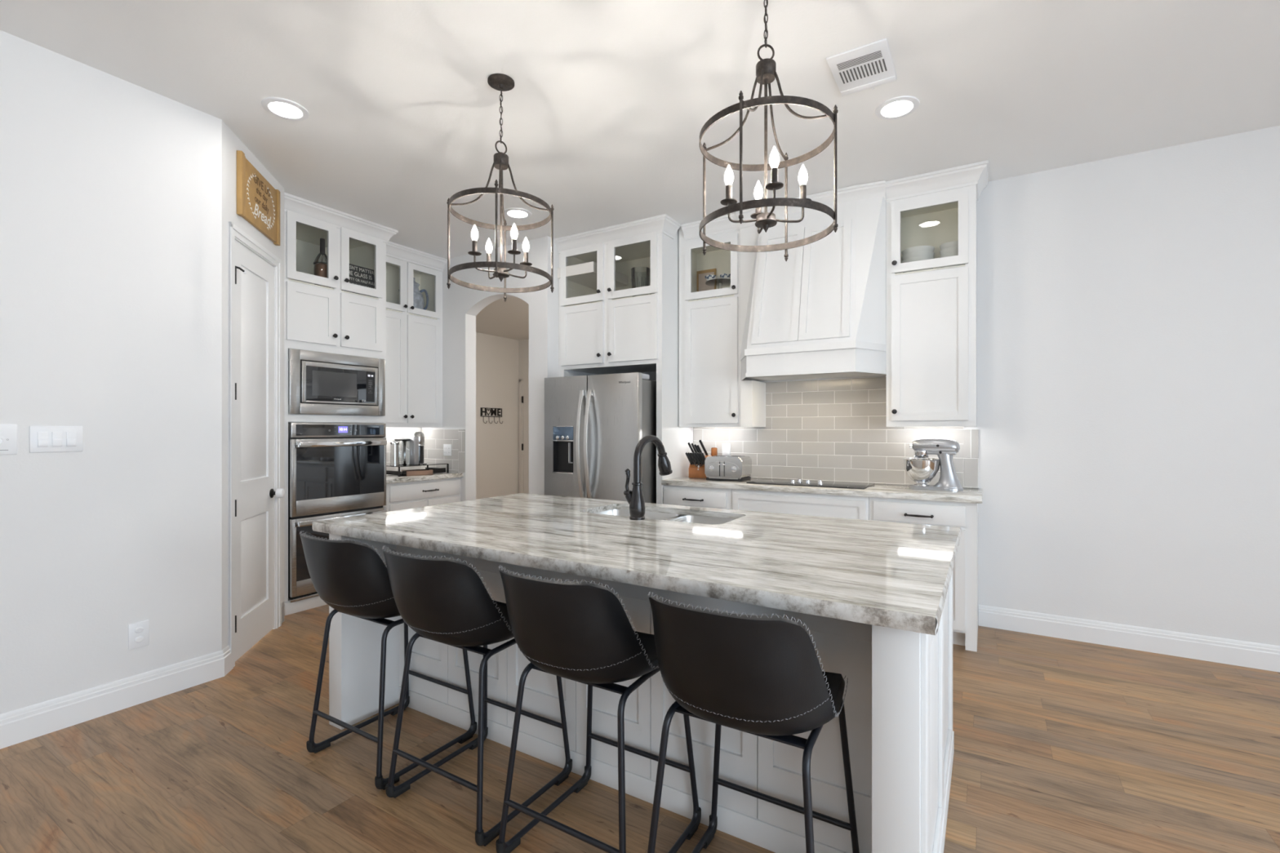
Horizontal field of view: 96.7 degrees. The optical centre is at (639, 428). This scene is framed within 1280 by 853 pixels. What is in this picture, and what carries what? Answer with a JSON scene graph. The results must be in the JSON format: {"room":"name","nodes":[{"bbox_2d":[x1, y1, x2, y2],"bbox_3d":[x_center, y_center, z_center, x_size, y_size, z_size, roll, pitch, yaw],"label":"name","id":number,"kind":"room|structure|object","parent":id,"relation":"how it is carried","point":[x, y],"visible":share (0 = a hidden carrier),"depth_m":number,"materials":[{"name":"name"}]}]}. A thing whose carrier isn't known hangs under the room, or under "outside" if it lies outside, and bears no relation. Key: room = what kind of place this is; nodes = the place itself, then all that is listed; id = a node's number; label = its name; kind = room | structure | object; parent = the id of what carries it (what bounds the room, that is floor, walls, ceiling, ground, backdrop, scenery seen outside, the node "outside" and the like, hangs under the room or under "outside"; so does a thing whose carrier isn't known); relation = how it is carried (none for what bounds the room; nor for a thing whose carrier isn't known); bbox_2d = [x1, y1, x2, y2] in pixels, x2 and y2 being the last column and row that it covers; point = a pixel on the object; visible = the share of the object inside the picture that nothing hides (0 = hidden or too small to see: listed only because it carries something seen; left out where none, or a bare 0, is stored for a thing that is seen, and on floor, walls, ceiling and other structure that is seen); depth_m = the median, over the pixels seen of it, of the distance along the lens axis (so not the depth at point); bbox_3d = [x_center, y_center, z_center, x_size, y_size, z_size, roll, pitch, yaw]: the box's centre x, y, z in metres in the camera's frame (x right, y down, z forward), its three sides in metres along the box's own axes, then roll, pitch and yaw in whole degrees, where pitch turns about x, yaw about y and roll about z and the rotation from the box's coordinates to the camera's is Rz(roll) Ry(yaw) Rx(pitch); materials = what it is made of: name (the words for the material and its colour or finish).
{"room":"kitchen","nodes":[
{"label":"kitchen","id":0,"kind":"room"},
{"bbox_2d":[0,30,222,714],"bbox_3d":[-3.671,-0.170,0.991,0.140,3.050,5.070,0,0,31],"label":"wall","id":1,"kind":"structure","parent":0,"point":[111,186],"depth_m":2.71,"materials":[{"name":"white paint"}]},
{"bbox_2d":[0,424,17,454],"bbox_3d":[-2.717,0.045,2.409,0.011,0.130,0.115,0,0,31],"label":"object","id":2,"kind":"object","parent":1,"relation":"attached to","point":[8,433],"visible":1,"depth_m":2.44,"materials":[{"name":"white plastic"}]},
{"bbox_2d":[29,426,83,453],"bbox_3d":[-2.623,0.046,2.563,0.012,0.117,0.172,0,0,31],"label":"light switch","id":3,"kind":"object","parent":1,"relation":"attached to","point":[42,438],"visible":1,"depth_m":2.56,"materials":[{"name":"white plastic"}]},
{"bbox_2d":[0,644,231,749],"bbox_3d":[-3.611,1.284,0.993,0.069,0.142,5.134,0,0,31],"label":"baseboard","id":4,"kind":"structure","parent":1,"relation":"attached to","point":[26,723],"depth_m":2.70,"materials":[{"name":"white paint"}]},
{"bbox_2d":[128,620,149,649],"bbox_3d":[-2.472,1.017,2.810,0.012,0.125,0.080,0,0,31],"label":"wall outlet","id":5,"kind":"object","parent":1,"relation":"attached to","point":[138,633],"visible":1,"depth_m":2.81,"materials":[{"name":"white plastic"}]},
{"bbox_2d":[134,636,143,642],"bbox_3d":[-2.470,1.039,2.809,0.006,0.028,0.035,0,0,31],"label":"socket","id":6,"kind":"object","parent":5,"relation":"attached to","point":[137,639],"depth_m":2.81,"materials":[{"name":"white plastic"}]},
{"bbox_2d":[134,626,143,633],"bbox_3d":[-2.470,0.993,2.809,0.006,0.028,0.035,0,0,31],"label":"socket","id":7,"kind":"object","parent":5,"relation":"attached to","point":[137,629],"depth_m":2.81,"materials":[{"name":"white plastic"}]},
{"bbox_2d":[222,120,284,649],"bbox_3d":[-2.461,-0.170,3.552,0.127,3.050,0.922,0,0,-14],"label":"wall","id":8,"kind":"structure","parent":0,"point":[231,143],"depth_m":3.18,"materials":[{"name":"white paint"}]},
{"bbox_2d":[228,221,284,670],"bbox_3d":[-2.420,0.096,3.552,0.194,2.518,0.750,0,0,-14],"label":"door","id":9,"kind":"structure","parent":8,"relation":"in","point":[255,491],"depth_m":3.54,"materials":[{"name":"white paint"}]},
{"bbox_2d":[236,150,279,245],"bbox_3d":[-2.386,-1.426,3.577,0.029,0.368,0.590,0,0,-14],"label":"wooden sign","id":10,"kind":"object","parent":8,"relation":"attached to","point":[258,202],"visible":1,"depth_m":3.52,"materials":[{"name":"brown wood"}]},
{"bbox_2d":[281,601,284,622],"bbox_3d":[-2.519,1.284,3.995,0.038,0.142,0.156,0,0,-28],"label":"baseboard","id":11,"kind":"structure","parent":8,"relation":"attached to","point":[282,603],"depth_m":3.99,"materials":[{"name":"white paint"}]},
{"bbox_2d":[421,235,557,501],"bbox_3d":[-2.039,-0.170,5.826,2.950,3.050,0.142,0,0,31],"label":"wall","id":12,"kind":"structure","parent":0,"point":[461,305],"depth_m":5.52,"materials":[{"name":"white paint"}]},
{"bbox_2d":[443,444,451,456],"bbox_3d":[-1.916,0.210,5.664,0.115,0.115,0.007,0,0,31],"label":"wall outlet","id":13,"kind":"object","parent":12,"relation":"attached to","point":[446,447],"visible":1,"depth_m":5.66,"materials":[{"name":"white plastic"}]},
{"bbox_2d":[457,429,465,472],"bbox_3d":[-1.744,0.216,5.567,0.085,0.426,0.008,0,0,31],"label":"trim","id":14,"kind":"structure","parent":12,"relation":"attached to","point":[461,433],"depth_m":5.56,"materials":[{"name":"grey tile"}]},
{"bbox_2d":[475,332,518,499],"bbox_3d":[-2.512,-0.170,7.730,0.120,3.050,2.617,0,0,31],"label":"wall","id":15,"kind":"structure","parent":0,"point":[496,357],"depth_m":8.29,"materials":[{"name":"white paint"}]},
{"bbox_2d":[480,407,502,423],"bbox_3d":[-2.121,-0.188,8.199,0.057,0.226,0.410,0,0,31],"label":"hook rack","id":16,"kind":"object","parent":15,"relation":"attached to","point":[491,411],"visible":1,"depth_m":8.24,"materials":[{"name":"black metal"}]},
{"bbox_2d":[518,338,528,493],"bbox_3d":[-0.451,-0.170,7.912,3.210,3.050,0.120,0,0,31],"label":"wall","id":17,"kind":"structure","parent":0,"point":[523,344],"depth_m":8.65,"materials":[{"name":"white paint"}]},
{"bbox_2d":[519,378,528,493],"bbox_3d":[-1.448,0.302,8.444,0.915,2.105,0.038,0,0,31],"label":"door","id":18,"kind":"structure","parent":17,"relation":"in","point":[523,384],"depth_m":8.63,"materials":[{"name":"white paint"}]},
{"bbox_2d":[475,261,627,340],"bbox_3d":[-1.129,-1.400,6.887,3.300,0.090,2.617,0,0,31],"label":"ceiling","id":19,"kind":"structure","parent":0,"point":[509,318],"depth_m":6.61,"materials":[{"name":"white paint"}]},
{"bbox_2d":[557,251,558,377],"bbox_3d":[-0.603,-0.170,5.465,0.120,3.050,0.737,0,0,31],"label":"wall","id":20,"kind":"structure","parent":0,"point":[557,251],"depth_m":5.13,"materials":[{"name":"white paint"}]},
{"bbox_2d":[629,482,645,519],"bbox_3d":[-0.013,0.339,2.683,0.076,0.173,0.076,0,0,39],"label":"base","id":21,"kind":"object","parent":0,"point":[637,503],"depth_m":2.66,"materials":[{"name":"brown metal"}]},
{"bbox_2d":[0,0,1279,258],"bbox_3d":[-0.179,-1.755,0.666,9.400,0.120,8.550,0,0,31],"label":"ceiling","id":22,"kind":"structure","parent":0,"point":[606,109],"depth_m":2.78,"materials":[{"name":"white paint"}]},
{"bbox_2d":[261,97,309,120],"bbox_3d":[-1.877,-1.690,3.015,0.216,0.008,0.216,0,0,31],"label":"recessed light","id":23,"kind":"object","parent":22,"relation":"in","point":[285,108],"visible":1,"depth_m":3.01,"materials":[{"name":"white plastic"}]},
{"bbox_2d":[446,73,554,302],"bbox_3d":[-0.677,-1.183,2.777,0.484,1.021,0.484,0,0,11],"label":"pendant lantern","id":24,"kind":"object","parent":22,"relation":"hanging from","point":[499,82],"visible":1,"depth_m":2.75,"materials":[{"name":"metal"}]},
{"bbox_2d":[504,208,531,218],"bbox_3d":[-0.962,-1.690,4.472,0.216,0.008,0.216,0,0,31],"label":"recessed light","id":25,"kind":"object","parent":22,"relation":"in","point":[516,213],"visible":0.98,"depth_m":4.47,"materials":[{"name":"white plastic"}]},
{"bbox_2d":[699,0,838,261],"bbox_3d":[0.460,-1.183,2.079,0.484,1.021,0.484,0,0,-39],"label":"pendant lantern","id":26,"kind":"object","parent":22,"relation":"hanging from","point":[766,68],"visible":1,"depth_m":2.06,"materials":[{"name":"metal"}]},
{"bbox_2d":[826,38,897,96],"bbox_3d":[1.051,-1.688,2.683,0.256,0.013,0.355,0,0,31],"label":"ceiling vent","id":27,"kind":"object","parent":22,"relation":"in","point":[870,65],"visible":1,"depth_m":2.65,"materials":[{"name":"white plastic"}]},
{"bbox_2d":[875,95,919,119],"bbox_3d":[1.355,-1.690,3.003,0.216,0.008,0.216,0,0,31],"label":"recessed light","id":28,"kind":"object","parent":22,"relation":"in","point":[898,107],"visible":1,"depth_m":2.99,"materials":[{"name":"white plastic"}]},
{"bbox_2d":[0,604,1279,852],"bbox_3d":[-0.141,1.405,1.785,10.500,0.100,10.500,0,0,31],"label":"floor","id":29,"kind":"structure","parent":0,"point":[1061,745],"depth_m":2.27,"materials":[{"name":"brown wood"}]},
{"bbox_2d":[284,191,398,615],"bbox_3d":[-2.606,-0.169,4.640,0.698,3.048,0.938,0,0,31],"label":"tall cabinet","id":30,"kind":"object","parent":29,"relation":"on","point":[318,318],"visible":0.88,"depth_m":4.43,"materials":[{"name":"white paint"}]},
{"bbox_2d":[313,238,330,288],"bbox_3d":[-2.509,-1.304,4.500,0.130,0.394,0.130,0,0,31],"label":"bottle","id":31,"kind":"object","parent":30,"relation":"in","point":[320,268],"visible":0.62,"depth_m":4.46,"materials":[{"name":"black glass"}]},
{"bbox_2d":[288,348,385,415],"bbox_3d":[-2.506,-0.348,4.571,0.380,0.477,0.766,0,0,31],"label":"microwave","id":32,"kind":"object","parent":30,"relation":"in","point":[320,383],"visible":1,"depth_m":4.43,"materials":[{"name":"metal"}]},
{"bbox_2d":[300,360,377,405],"bbox_3d":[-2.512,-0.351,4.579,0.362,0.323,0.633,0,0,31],"label":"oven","id":33,"kind":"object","parent":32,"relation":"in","point":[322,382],"depth_m":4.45,"materials":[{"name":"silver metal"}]},
{"bbox_2d":[288,422,386,602],"bbox_3d":[-2.545,0.611,4.594,0.590,1.313,0.766,0,0,31],"label":"double oven","id":34,"kind":"object","parent":30,"relation":"in","point":[336,470],"visible":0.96,"depth_m":4.35,"materials":[{"name":"silver metal"}]},
{"bbox_2d":[341,263,375,297],"bbox_3d":[-2.353,-1.232,4.715,0.038,0.252,0.342,0,0,31],"label":"plaque","id":35,"kind":"object","parent":30,"relation":"in","point":[358,275],"visible":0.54,"depth_m":4.76,"materials":[{"name":"black"}]},
{"bbox_2d":[299,530,476,790],"bbox_3d":[-1.080,0.880,2.400,0.490,0.950,0.592,0,0,31],"label":"bar stool","id":36,"kind":"object","parent":29,"relation":"on","point":[350,577],"visible":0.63,"depth_m":2.17,"materials":[{"name":"black leather"}]},
{"bbox_2d":[386,477,461,511],"bbox_3d":[-2.199,0.912,5.355,0.649,0.885,0.839,0,0,31],"label":"base cabinet","id":37,"kind":"object","parent":29,"relation":"on","point":[410,495],"visible":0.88,"depth_m":5.17,"materials":[{"name":"white paint"}]},
{"bbox_2d":[386,471,463,484],"bbox_3d":[-2.210,0.450,5.363,0.635,0.039,0.840,0,0,31],"label":"countertop","id":38,"kind":"structure","parent":37,"relation":"on","point":[390,478],"depth_m":5.17,"materials":[{"name":"stone"}]},
{"bbox_2d":[386,462,448,476],"bbox_3d":[-2.151,0.384,5.423,0.312,0.092,0.552,0,0,31],"label":"coffee pod rack","id":39,"kind":"object","parent":38,"relation":"on","point":[398,473],"visible":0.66,"depth_m":5.35,"materials":[{"name":"metal"}]},
{"bbox_2d":[390,440,399,466],"bbox_3d":[-2.260,0.223,5.244,0.080,0.228,0.080,0,0,31],"label":"milk frother","id":40,"kind":"object","parent":39,"relation":"on","point":[394,448],"visible":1,"depth_m":5.21,"materials":[{"name":"metal"}]},
{"bbox_2d":[394,431,426,465],"bbox_3d":[-2.165,0.181,5.400,0.199,0.312,0.252,0,0,31],"label":"coffee machine","id":41,"kind":"object","parent":39,"relation":"on","point":[412,447],"visible":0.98,"depth_m":5.37,"materials":[{"name":"silver metal"}]},
{"bbox_2d":[386,462,443,466],"bbox_3d":[-2.151,0.340,5.423,0.296,0.003,0.536,0,0,31],"label":"shelf","id":42,"kind":"object","parent":39,"relation":"attached to","point":[428,464],"depth_m":5.35,"materials":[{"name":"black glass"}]},
{"bbox_2d":[400,469,432,475],"bbox_3d":[-2.076,0.407,5.303,0.240,0.046,0.160,0,0,-39],"label":"tray","id":43,"kind":"object","parent":39,"relation":"in","point":[419,473],"visible":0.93,"depth_m":5.24,"materials":[{"name":"brown wood"}]},
{"bbox_2d":[382,545,572,846],"bbox_3d":[-0.623,0.880,2.112,0.490,0.950,0.592,0,0,31],"label":"bar stool","id":44,"kind":"object","parent":29,"relation":"on","point":[443,600],"visible":0.83,"depth_m":1.89,"materials":[{"name":"black leather"}]},
{"bbox_2d":[495,564,701,852],"bbox_3d":[-0.149,0.880,1.828,0.490,0.950,0.592,0,0,31],"label":"bar stool","id":45,"kind":"object","parent":29,"relation":"on","point":[581,632],"visible":0.92,"depth_m":1.61,"materials":[{"name":"black leather"}]},
{"bbox_2d":[544,372,656,503],"bbox_3d":[-0.226,0.460,4.920,0.940,1.790,0.875,0,0,31],"label":"refrigerator","id":46,"kind":"object","parent":29,"relation":"on","point":[594,424],"visible":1,"depth_m":4.57,"materials":[{"name":"silver metal"}]},
{"bbox_2d":[553,213,693,504],"bbox_3d":[-0.117,-0.169,5.053,1.134,3.048,0.641,0,0,31],"label":"tall cabinet","id":47,"kind":"object","parent":29,"relation":"on","point":[604,330],"visible":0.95,"depth_m":4.80,"materials":[{"name":"white paint"}]},
{"bbox_2d":[631,266,650,297],"bbox_3d":[0.005,-1.272,5.127,0.177,0.330,0.176,0,0,31],"label":"glass pitcher","id":48,"kind":"object","parent":47,"relation":"in","point":[633,269],"visible":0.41,"depth_m":5.08,"materials":[{"name":"clear glass"}]},
{"bbox_2d":[328,515,954,852],"bbox_3d":[-0.048,0.910,2.510,2.458,0.890,1.264,0,0,31],"label":"kitchen island","id":49,"kind":"object","parent":29,"relation":"on","point":[898,702],"visible":0.41,"depth_m":1.92,"materials":[{"name":"white paint"}]},
{"bbox_2d":[311,493,961,635],"bbox_3d":[-0.057,0.445,2.526,2.541,0.041,1.379,0,0,31],"label":"island countertop","id":50,"kind":"structure","parent":49,"relation":"on","point":[897,575],"depth_m":2.06,"materials":[{"name":"stone"}]},
{"bbox_2d":[623,435,672,519],"bbox_3d":[0.042,0.227,2.780,0.114,0.396,0.295,0,0,39],"label":"kitchen faucet","id":51,"kind":"object","parent":50,"relation":"on","point":[635,499],"visible":1,"depth_m":2.68,"materials":[{"name":"black metal"}]},
{"bbox_2d":[595,509,734,524],"bbox_3d":[0.105,0.555,2.880,0.820,0.199,0.390,0,0,31],"label":"sink","id":52,"kind":"object","parent":50,"relation":"in","point":[652,515],"visible":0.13,"depth_m":3.00,"materials":[{"name":"metal"}]},
{"bbox_2d":[663,484,731,509],"bbox_3d":[0.568,0.902,4.652,0.583,0.905,0.612,0,0,31],"label":"base cabinet","id":53,"kind":"object","parent":29,"relation":"on","point":[706,497],"visible":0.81,"depth_m":4.41,"materials":[{"name":"white paint"}]},
{"bbox_2d":[661,475,982,503],"bbox_3d":[1.265,0.429,4.241,2.205,0.039,0.588,0,0,31],"label":"countertop","id":54,"kind":"structure","parent":53,"relation":"on","point":[975,495],"depth_m":3.86,"materials":[{"name":"stone"}]},
{"bbox_2d":[688,455,711,478],"bbox_3d":[0.510,0.318,4.810,0.170,0.183,0.157,0,0,19],"label":"knife block","id":55,"kind":"object","parent":54,"relation":"on","point":[695,472],"visible":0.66,"depth_m":4.75,"materials":[{"name":"brown wood"}]},
{"bbox_2d":[684,452,693,465],"bbox_3d":[0.420,0.270,4.781,0.097,0.147,0.020,0,0,-32],"label":"knife","id":56,"kind":"object","parent":55,"relation":"in","point":[686,453],"visible":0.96,"depth_m":4.77,"materials":[{"name":"black plastic"}]},
{"bbox_2d":[687,452,694,465],"bbox_3d":[0.438,0.270,4.775,0.097,0.147,0.020,0,0,-32],"label":"knife","id":57,"kind":"object","parent":55,"relation":"in","point":[688,453],"visible":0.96,"depth_m":4.76,"materials":[{"name":"black plastic"}]},
{"bbox_2d":[688,442,694,453],"bbox_3d":[0.450,0.192,4.865,0.102,0.156,0.020,0,0,-32],"label":"knife","id":58,"kind":"object","parent":55,"relation":"in","point":[689,444],"visible":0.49,"depth_m":4.85,"materials":[{"name":"black plastic"}]},
{"bbox_2d":[689,452,697,465],"bbox_3d":[0.457,0.270,4.768,0.097,0.147,0.020,0,0,-32],"label":"knife","id":59,"kind":"object","parent":55,"relation":"in","point":[691,453],"visible":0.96,"depth_m":4.75,"materials":[{"name":"black plastic"}]},
{"bbox_2d":[691,443,697,453],"bbox_3d":[0.476,0.195,4.857,0.099,0.150,0.020,0,0,-32],"label":"knife","id":60,"kind":"object","parent":55,"relation":"in","point":[692,444],"visible":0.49,"depth_m":4.84,"materials":[{"name":"black plastic"}]},
{"bbox_2d":[692,452,697,464],"bbox_3d":[0.475,0.270,4.762,0.097,0.147,0.020,0,0,-32],"label":"knife","id":61,"kind":"object","parent":55,"relation":"in","point":[693,453],"visible":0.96,"depth_m":4.74,"materials":[{"name":"black plastic"}]},
{"bbox_2d":[694,452,701,465],"bbox_3d":[0.493,0.270,4.755,0.097,0.147,0.020,0,0,-32],"label":"knife","id":62,"kind":"object","parent":55,"relation":"in","point":[695,454],"visible":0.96,"depth_m":4.74,"materials":[{"name":"black plastic"}]},
{"bbox_2d":[694,461,702,467],"bbox_3d":[0.488,0.306,4.749,0.068,0.081,0.009,0,0,19],"label":"scissors","id":63,"kind":"object","parent":55,"relation":"in","point":[698,464],"visible":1,"depth_m":4.75,"materials":[{"name":"black plastic"}]},
{"bbox_2d":[696,452,704,465],"bbox_3d":[0.512,0.270,4.749,0.097,0.147,0.020,0,0,-32],"label":"knife","id":64,"kind":"object","parent":55,"relation":"in","point":[698,455],"visible":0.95,"depth_m":4.73,"materials":[{"name":"black plastic"}]},
{"bbox_2d":[698,453,704,464],"bbox_3d":[0.530,0.270,4.742,0.097,0.147,0.020,0,0,-32],"label":"knife","id":65,"kind":"object","parent":55,"relation":"in","point":[700,454],"visible":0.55,"depth_m":4.73,"materials":[{"name":"black plastic"}]},
{"bbox_2d":[698,440,707,455],"bbox_3d":[0.547,0.180,4.832,0.117,0.178,0.022,0,0,-32],"label":"knife","id":66,"kind":"object","parent":55,"relation":"in","point":[700,441],"visible":0.93,"depth_m":4.82,"materials":[{"name":"black plastic"}]},
{"bbox_2d":[711,447,717,456],"bbox_3d":[0.635,0.285,4.872,0.052,0.250,0.010,0,0,27],"label":"wooden spatula","id":67,"kind":"object","parent":54,"relation":"on","point":[713,450],"visible":0.62,"depth_m":4.87,"materials":[{"name":"brown wood"}]},
{"bbox_2d":[704,455,751,481],"bbox_3d":[0.710,0.314,4.591,0.310,0.192,0.271,0,0,28],"label":"toaster","id":68,"kind":"object","parent":54,"relation":"on","point":[717,468],"visible":1,"depth_m":4.50,"materials":[{"name":"silver metal"}]},
{"bbox_2d":[746,478,875,488],"bbox_3d":[1.270,0.394,4.253,0.840,0.032,0.425,0,0,31],"label":"cooktop","id":69,"kind":"object","parent":54,"relation":"in","point":[820,483],"visible":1,"depth_m":4.17,"materials":[{"name":"black glass"}]},
{"bbox_2d":[902,437,963,491],"bbox_3d":[1.983,0.235,3.863,0.369,0.350,0.238,0,0,33],"label":"stand mixer","id":70,"kind":"object","parent":54,"relation":"on","point":[922,469],"visible":1,"depth_m":3.81,"materials":[{"name":"silver metal"}]},
{"bbox_2d":[902,457,940,484],"bbox_3d":[1.928,0.294,3.899,0.238,0.179,0.238,0,0,33],"label":"mixing bowl","id":71,"kind":"object","parent":70,"relation":"on","point":[922,471],"depth_m":3.82,"materials":[{"name":"silver metal"}]},
{"bbox_2d":[647,591,859,852],"bbox_3d":[0.297,0.880,1.546,0.490,0.950,0.592,0,0,31],"label":"bar stool","id":72,"kind":"object","parent":29,"relation":"on","point":[762,676],"visible":1,"depth_m":1.32,"materials":[{"name":"black leather"}]},
{"bbox_2d":[731,488,869,519],"bbox_3d":[1.243,0.902,4.263,0.972,0.905,0.573,0,0,31],"label":"drawer","id":73,"kind":"object","parent":29,"relation":"on","point":[789,503],"visible":0.23,"depth_m":4.00,"materials":[{"name":"white paint"}]},
{"bbox_2d":[869,497,977,652],"bbox_3d":[1.913,0.902,3.831,0.616,0.905,0.612,0,0,31],"label":"base cabinet","id":74,"kind":"object","parent":29,"relation":"on","point":[964,516],"visible":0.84,"depth_m":3.50,"materials":[{"name":"white paint"}]},
{"bbox_2d":[640,125,1279,645],"bbox_3d":[2.768,-0.170,3.750,7.420,3.050,0.154,0,0,31],"label":"wall","id":75,"kind":"structure","parent":0,"point":[1128,306],"depth_m":3.54,"materials":[{"name":"white paint"}]},
{"bbox_2d":[679,213,747,426],"bbox_3d":[0.626,-0.854,4.757,0.555,1.678,0.371,0,0,31],"label":"upper cabinet","id":76,"kind":"object","parent":75,"relation":"attached to","point":[710,362],"visible":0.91,"depth_m":4.66,"materials":[{"name":"white paint"}]},
{"bbox_2d":[697,268,715,299],"bbox_3d":[0.576,-1.230,4.939,0.180,0.298,0.010,0,0,31],"label":"frame","id":77,"kind":"object","parent":76,"relation":"in","point":[701,286],"visible":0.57,"depth_m":4.95,"materials":[{"name":"brown wood"}]},
{"bbox_2d":[705,278,730,297],"bbox_3d":[0.670,-1.152,4.757,0.250,0.142,0.250,0,0,31],"label":"stand","id":78,"kind":"object","parent":76,"relation":"in","point":[713,282],"visible":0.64,"depth_m":4.73,"materials":[{"name":"silver metal"}]},
{"bbox_2d":[704,274,719,280],"bbox_3d":[0.594,-1.250,4.762,0.097,0.063,0.102,0,0,-20],"label":"tea cup","id":79,"kind":"object","parent":78,"relation":"on","point":[709,277],"visible":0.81,"depth_m":4.73,"materials":[{"name":"white ceramic"}]},
{"bbox_2d":[720,273,730,279],"bbox_3d":[0.714,-1.250,4.723,0.097,0.063,0.102,0,0,-20],"label":"tea cup","id":80,"kind":"object","parent":78,"relation":"on","point":[727,276],"visible":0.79,"depth_m":4.69,"materials":[{"name":"white ceramic"}]},
{"bbox_2d":[722,443,730,455],"bbox_3d":[0.741,0.185,4.892,0.075,0.118,0.008,0,0,31],"label":"wall outlet","id":81,"kind":"object","parent":75,"relation":"attached to","point":[726,446],"visible":0.77,"depth_m":4.89,"materials":[{"name":"white plastic"}]},
{"bbox_2d":[724,446,728,454],"bbox_3d":[0.739,0.185,4.889,0.034,0.066,0.002,0,0,31],"label":"socket","id":82,"kind":"object","parent":81,"relation":"attached to","point":[726,448],"depth_m":4.89,"materials":[{"name":"white plastic"}]},
{"bbox_2d":[735,180,886,426],"bbox_3d":[1.257,-0.854,4.235,1.081,1.677,0.604,0,0,31],"label":"range hood","id":83,"kind":"object","parent":75,"relation":"attached to","point":[820,312],"visible":0.92,"depth_m":4.01,"materials":[{"name":"white paint"}]},
{"bbox_2d":[885,160,988,426],"bbox_3d":[2.031,-0.854,3.900,0.606,1.678,0.371,0,0,31],"label":"upper cabinet","id":84,"kind":"object","parent":75,"relation":"attached to","point":[931,314],"visible":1,"depth_m":3.81,"materials":[{"name":"white paint"}]},
{"bbox_3d":[1.947,-1.113,3.990,0.210,0.060,0.210,0,0,31],"label":"bowl","id":85,"kind":"object","parent":84,"relation":"in","visible":0},
{"bbox_2d":[901,256,934,262],"bbox_3d":[1.947,-1.149,3.990,0.210,0.060,0.210,0,0,31],"label":"bowl","id":86,"kind":"object","parent":85,"relation":"on","point":[917,258],"visible":0.2,"depth_m":3.90,"materials":[{"name":"ceramic"}]},
{"bbox_2d":[901,250,934,260],"bbox_3d":[1.947,-1.185,3.990,0.210,0.060,0.210,0,0,31],"label":"bowl","id":87,"kind":"object","parent":86,"relation":"on","point":[922,253],"visible":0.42,"depth_m":3.91,"materials":[{"name":"ceramic"}]},
{"bbox_2d":[901,245,934,255],"bbox_3d":[1.947,-1.221,3.990,0.210,0.060,0.210,0,0,31],"label":"bowl","id":88,"kind":"object","parent":87,"relation":"on","point":[918,248],"visible":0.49,"depth_m":3.91,"materials":[{"name":"ceramic"}]},
{"bbox_3d":[2.131,-1.112,3.878,0.160,0.058,0.160,0,0,31],"label":"bowl","id":89,"kind":"object","parent":84,"relation":"in","visible":0},
{"bbox_2d":[939,252,958,257],"bbox_3d":[2.131,-1.150,3.878,0.160,0.058,0.160,0,0,31],"label":"bowl","id":90,"kind":"object","parent":89,"relation":"on","point":[953,254],"visible":0.1,"depth_m":3.82,"materials":[{"name":"ceramic"}]},
{"bbox_2d":[939,246,958,256],"bbox_3d":[2.131,-1.188,3.878,0.160,0.058,0.160,0,0,31],"label":"bowl","id":91,"kind":"object","parent":90,"relation":"on","point":[954,249],"visible":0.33,"depth_m":3.82,"materials":[{"name":"ceramic"}]},
{"bbox_2d":[939,240,958,250],"bbox_3d":[2.131,-1.226,3.878,0.160,0.058,0.160,0,0,31],"label":"bowl","id":92,"kind":"object","parent":91,"relation":"on","point":[955,243],"visible":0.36,"depth_m":3.83,"materials":[{"name":"ceramic"}]},
{"bbox_2d":[963,429,978,488],"bbox_3d":[2.297,0.206,3.952,0.090,0.406,0.010,0,0,31],"label":"trim","id":93,"kind":"structure","parent":75,"relation":"attached to","point":[971,437],"depth_m":3.95,"materials":[{"name":"grey tile"}]},
{"bbox_2d":[978,604,1279,672],"bbox_3d":[4.064,1.284,2.872,4.052,0.142,0.015,0,0,31],"label":"baseboard","id":94,"kind":"structure","parent":75,"relation":"attached to","point":[1206,648],"depth_m":3.49,"materials":[{"name":"white paint"}]},
{"bbox_3d":[-2.797,-0.170,5.132,0.120,3.050,1.850,0,0,31],"label":"wall","id":95,"kind":"structure","parent":0,"visible":0},
{"bbox_2d":[386,426,422,471],"bbox_3d":[-2.478,0.200,5.529,0.009,0.458,0.839,0,0,31],"label":"backsplash","id":96,"kind":"structure","parent":95,"relation":"attached to","point":[392,433],"depth_m":5.66,"materials":[{"name":"grey tile"}]},
{"bbox_2d":[386,240,447,427],"bbox_3d":[-2.314,-0.854,5.426,0.398,1.678,0.842,0,0,31],"label":"upper cabinet","id":97,"kind":"object","parent":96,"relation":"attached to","point":[414,342],"visible":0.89,"depth_m":5.44,"materials":[{"name":"white paint"}]},
{"bbox_2d":[408,277,428,315],"bbox_3d":[-2.214,-1.296,5.581,0.292,0.378,0.204,0,0,-27],"label":"pitcher","id":98,"kind":"object","parent":97,"relation":"in","point":[418,298],"visible":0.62,"depth_m":5.54,"materials":[{"name":"metal"}]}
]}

